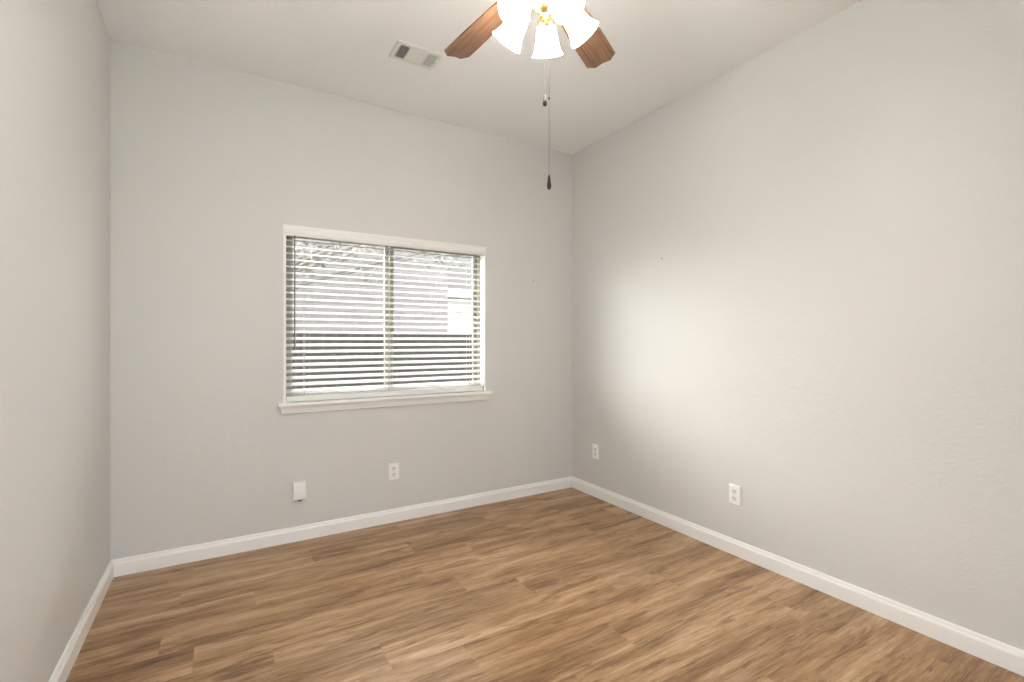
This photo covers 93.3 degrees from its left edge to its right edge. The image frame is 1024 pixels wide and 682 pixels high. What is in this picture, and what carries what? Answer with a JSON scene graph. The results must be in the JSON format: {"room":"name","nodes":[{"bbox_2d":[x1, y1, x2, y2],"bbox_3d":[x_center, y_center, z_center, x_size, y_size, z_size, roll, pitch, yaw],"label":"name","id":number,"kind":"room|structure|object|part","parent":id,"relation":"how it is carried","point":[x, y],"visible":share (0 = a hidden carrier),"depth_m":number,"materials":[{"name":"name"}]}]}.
{"room":"empty bedroom","nodes":[
{"label":"empty bedroom","id":0,"kind":"room"},
{"bbox_2d":[0,0,109,681],"bbox_3d":[-1.164,0.032,0.877,0.120,3.140,3.882,0,0,-31],"label":"wall","id":1,"kind":"structure","parent":0,"point":[55,54],"depth_m":1.60,"materials":[{"name":"white paint"}]},
{"bbox_2d":[49,560,113,681],"bbox_3d":[-1.104,1.159,0.906,0.014,0.086,3.630,0,0,-31],"label":"baseboard","id":2,"kind":"structure","parent":1,"relation":"attached to","point":[67,660],"depth_m":1.92,"materials":[{"name":"white paint"}]},
{"bbox_2d":[110,39,571,559],"bbox_3d":[-0.808,0.032,3.279,2.964,3.140,0.130,0,0,-31],"label":"wall","id":3,"kind":"structure","parent":0,"point":[209,163],"depth_m":2.84,"materials":[{"name":"white paint"}]},
{"bbox_2d":[293,481,305,500],"bbox_3d":[-1.278,0.903,2.904,0.072,0.114,0.030,0,0,-31],"label":"cable box","id":4,"kind":"object","parent":3,"relation":"attached to","point":[299,487],"visible":1,"depth_m":2.89,"materials":[{"name":"white plastic"}]},
{"bbox_2d":[112,476,571,576],"bbox_3d":[-0.771,1.159,3.217,2.964,0.086,0.014,0,0,-31],"label":"baseboard","id":5,"kind":"structure","parent":3,"relation":"attached to","point":[187,554],"depth_m":2.95,"materials":[{"name":"white paint"}]},
{"bbox_2d":[283,224,485,402],"bbox_3d":[-0.809,-0.162,3.276,1.360,1.067,0.130,0,0,-31],"label":"window","id":6,"kind":"structure","parent":3,"relation":"in","point":[285,243],"depth_m":3.30,"materials":[{"name":"white paint"}]},
{"bbox_3d":[-1.108,-0.162,3.119,0.630,1.011,0.017,0,0,-31],"label":"sash","id":7,"kind":"part","parent":6,"relation":"part of","materials":[{"name":"beige"}]},
{"bbox_2d":[284,224,485,401],"bbox_3d":[-0.792,-0.164,3.245,1.351,1.059,0.073,0,0,-31],"label":"window blind","id":8,"kind":"object","parent":6,"relation":"attached to","point":[289,230],"visible":0.88,"depth_m":3.18,"materials":[{"name":"white plastic"}]},
{"bbox_3d":[-1.276,-0.156,2.963,0.002,0.978,0.058,0,0,-31],"label":"ladder cord","id":9,"kind":"part","parent":8,"relation":"part of","materials":[{"name":"white fabric"}]},
{"bbox_3d":[-0.796,0.349,3.251,1.324,0.033,0.052,0,0,-31],"label":"rail","id":10,"kind":"part","parent":8,"relation":"part of","materials":[{"name":"white plastic"}]},
{"bbox_3d":[-0.831,-0.156,3.230,0.002,0.978,0.058,0,0,-31],"label":"ladder cord","id":11,"kind":"part","parent":8,"relation":"part of","materials":[{"name":"white fabric"}]},
{"bbox_3d":[-0.323,-0.156,3.535,0.002,0.978,0.058,0,0,-31],"label":"ladder cord","id":12,"kind":"part","parent":8,"relation":"part of","materials":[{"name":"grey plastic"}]},
{"bbox_3d":[-0.557,-0.162,3.476,0.666,1.011,0.017,0,0,-31],"label":"sash","id":13,"kind":"part","parent":6,"relation":"part of","materials":[{"name":"beige"}]},
{"bbox_2d":[277,391,491,413],"bbox_3d":[-0.783,0.400,3.234,1.424,0.064,0.112,0,0,-31],"label":"window sill","id":14,"kind":"structure","parent":3,"relation":"attached to","point":[400,400],"depth_m":3.14,"materials":[{"name":"white paint"}]},
{"bbox_2d":[388,462,398,479],"bbox_3d":[-0.786,0.867,3.211,0.071,0.110,0.009,0,0,-31],"label":"wall outlet","id":15,"kind":"object","parent":3,"relation":"attached to","point":[393,468],"visible":1,"depth_m":3.21,"materials":[{"name":"white plastic"}]},
{"bbox_2d":[96,0,861,153],"bbox_3d":[0.037,-1.618,1.872,3.264,0.160,4.412,0,0,-31],"label":"ceiling","id":16,"kind":"structure","parent":0,"point":[665,50],"depth_m":2.54,"materials":[{"name":"white paint"}]},
{"bbox_2d":[388,40,443,69],"bbox_3d":[-0.516,-1.531,2.603,0.254,0.014,0.170,0,0,-31],"label":"ceiling vent","id":17,"kind":"object","parent":16,"relation":"in","point":[403,51],"visible":1,"depth_m":2.59,"materials":[{"name":"white metal"}]},
{"bbox_2d":[444,0,614,189],"bbox_3d":[0.078,-1.022,1.632,1.046,1.031,1.048,0,0,-31],"label":"ceiling fan","id":18,"kind":"object","parent":16,"relation":"hanging from","point":[508,20],"visible":1,"depth_m":1.70,"materials":[{"name":"gold metal"}]},
{"bbox_3d":[-0.126,-1.216,1.900,0.129,0.006,0.373,-16,6,-40],"label":"blade","id":19,"kind":"part","parent":18,"relation":"part of","materials":[{"name":"brown wood"}]},
{"bbox_3d":[-0.010,-1.074,1.680,0.112,0.129,0.122,0,0,-31],"label":"lamp shade","id":20,"kind":"part","parent":18,"relation":"part of","materials":[{"name":"white glass"}]},
{"bbox_3d":[0.022,-1.074,1.533,0.126,0.129,0.111,0,0,-31],"label":"lamp shade","id":21,"kind":"part","parent":18,"relation":"part of","materials":[{"name":"white glass"}]},
{"bbox_3d":[0.036,-1.096,1.551,0.058,0.066,0.041,0,0,-31],"label":"bulb","id":22,"kind":"part","parent":18,"relation":"part of","materials":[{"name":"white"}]},
{"bbox_2d":[538,14,554,26],"bbox_3d":[0.121,-1.128,1.706,0.060,0.058,0.059,0,0,-31],"label":"socket","id":23,"kind":"object","parent":18,"relation":"attached to","point":[545,21],"depth_m":1.68,"materials":[{"name":"gold metal"}]},
{"bbox_3d":[0.130,-1.074,1.754,0.116,0.129,0.120,0,0,-31],"label":"lamp shade","id":24,"kind":"part","parent":18,"relation":"part of","materials":[{"name":"white glass"}]},
{"bbox_3d":[0.154,-1.096,1.534,0.042,0.066,0.058,0,0,-31],"label":"bulb","id":25,"kind":"part","parent":18,"relation":"part of","materials":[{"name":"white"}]},
{"bbox_3d":[0.163,-1.074,1.514,0.112,0.129,0.126,0,0,-31],"label":"lamp shade","id":26,"kind":"part","parent":18,"relation":"part of","materials":[{"name":"white glass"}]},
{"bbox_3d":[0.235,-1.074,1.639,0.124,0.129,0.109,0,0,-31],"label":"lamp shade","id":27,"kind":"part","parent":18,"relation":"part of","materials":[{"name":"white glass"}]},
{"bbox_3d":[0.297,-1.216,1.932,0.129,0.006,0.373,-14,-12,30],"label":"blade","id":28,"kind":"part","parent":18,"relation":"part of","materials":[{"name":"brown wood"}]},
{"bbox_2d":[66,487,1023,681],"bbox_3d":[0.233,1.252,1.544,3.204,0.100,3.916,0,0,-31],"label":"floor","id":29,"kind":"structure","parent":0,"point":[571,584],"depth_m":2.13,"materials":[{"name":"wood"}]},
{"bbox_2d":[572,0,1023,650],"bbox_3d":[1.480,0.032,2.464,0.120,3.140,3.882,0,0,-31],"label":"wall","id":30,"kind":"structure","parent":0,"point":[828,328],"depth_m":2.27,"materials":[{"name":"white paint"}]},
{"bbox_2d":[592,444,598,459],"bbox_3d":[0.644,0.855,3.731,0.009,0.110,0.071,0,0,-31],"label":"wall outlet","id":31,"kind":"object","parent":30,"relation":"attached to","point":[595,448],"visible":1,"depth_m":3.73,"materials":[{"name":"white plastic"}]},
{"bbox_2d":[729,483,740,505],"bbox_3d":[1.252,0.866,2.717,0.009,0.110,0.071,0,0,-31],"label":"wall outlet","id":32,"kind":"object","parent":30,"relation":"attached to","point":[734,490],"visible":1,"depth_m":2.71,"materials":[{"name":"white plastic"}]},
{"bbox_2d":[572,476,1023,675],"bbox_3d":[1.425,1.159,2.424,0.014,0.086,3.630,0,0,-31],"label":"baseboard","id":33,"kind":"structure","parent":30,"relation":"attached to","point":[1001,654],"depth_m":2.24,"materials":[{"name":"white paint"}]},
{"label":"outside","id":34,"kind":"structure","parent":0,"visible":0},
{"bbox_3d":[-2.991,1.852,4.036,60.000,0.200,58.000,0,0,-31],"label":"ground","id":35,"kind":"structure","parent":34,"visible":0},
{"bbox_2d":[292,238,447,386],"bbox_3d":[-4.365,-1.348,10.793,3.400,6.200,7.600,0,0,-31],"label":"brick house","id":36,"kind":"structure","parent":35,"relation":"on","point":[398,265],"depth_m":7.90,"materials":[{"name":"grey"}]},
{"bbox_2d":[292,238,462,290],"bbox_3d":[-3.025,-0.790,6.127,5.801,5.098,1.793,0,0,-31],"label":"leafy tree","id":37,"kind":"object","parent":35,"relation":"on","point":[363,250],"visible":0.09,"depth_m":6.63,"materials":[{"name":"grey plant"}]},
{"bbox_2d":[292,334,471,388],"bbox_3d":[-0.971,0.815,6.111,8.400,1.843,0.057,0,0,-31],"label":"wooden fence","id":38,"kind":"object","parent":35,"relation":"on","point":[296,335],"visible":0.09,"depth_m":5.71,"materials":[{"name":"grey wood"}]},
{"bbox_2d":[448,254,471,331],"bbox_3d":[-0.010,-1.048,17.041,9.100,5.600,6.770,0,0,-31],"label":"house","id":39,"kind":"structure","parent":35,"relation":"on","point":[458,258],"depth_m":12.72,"materials":[{"name":"grey"}]}
]}

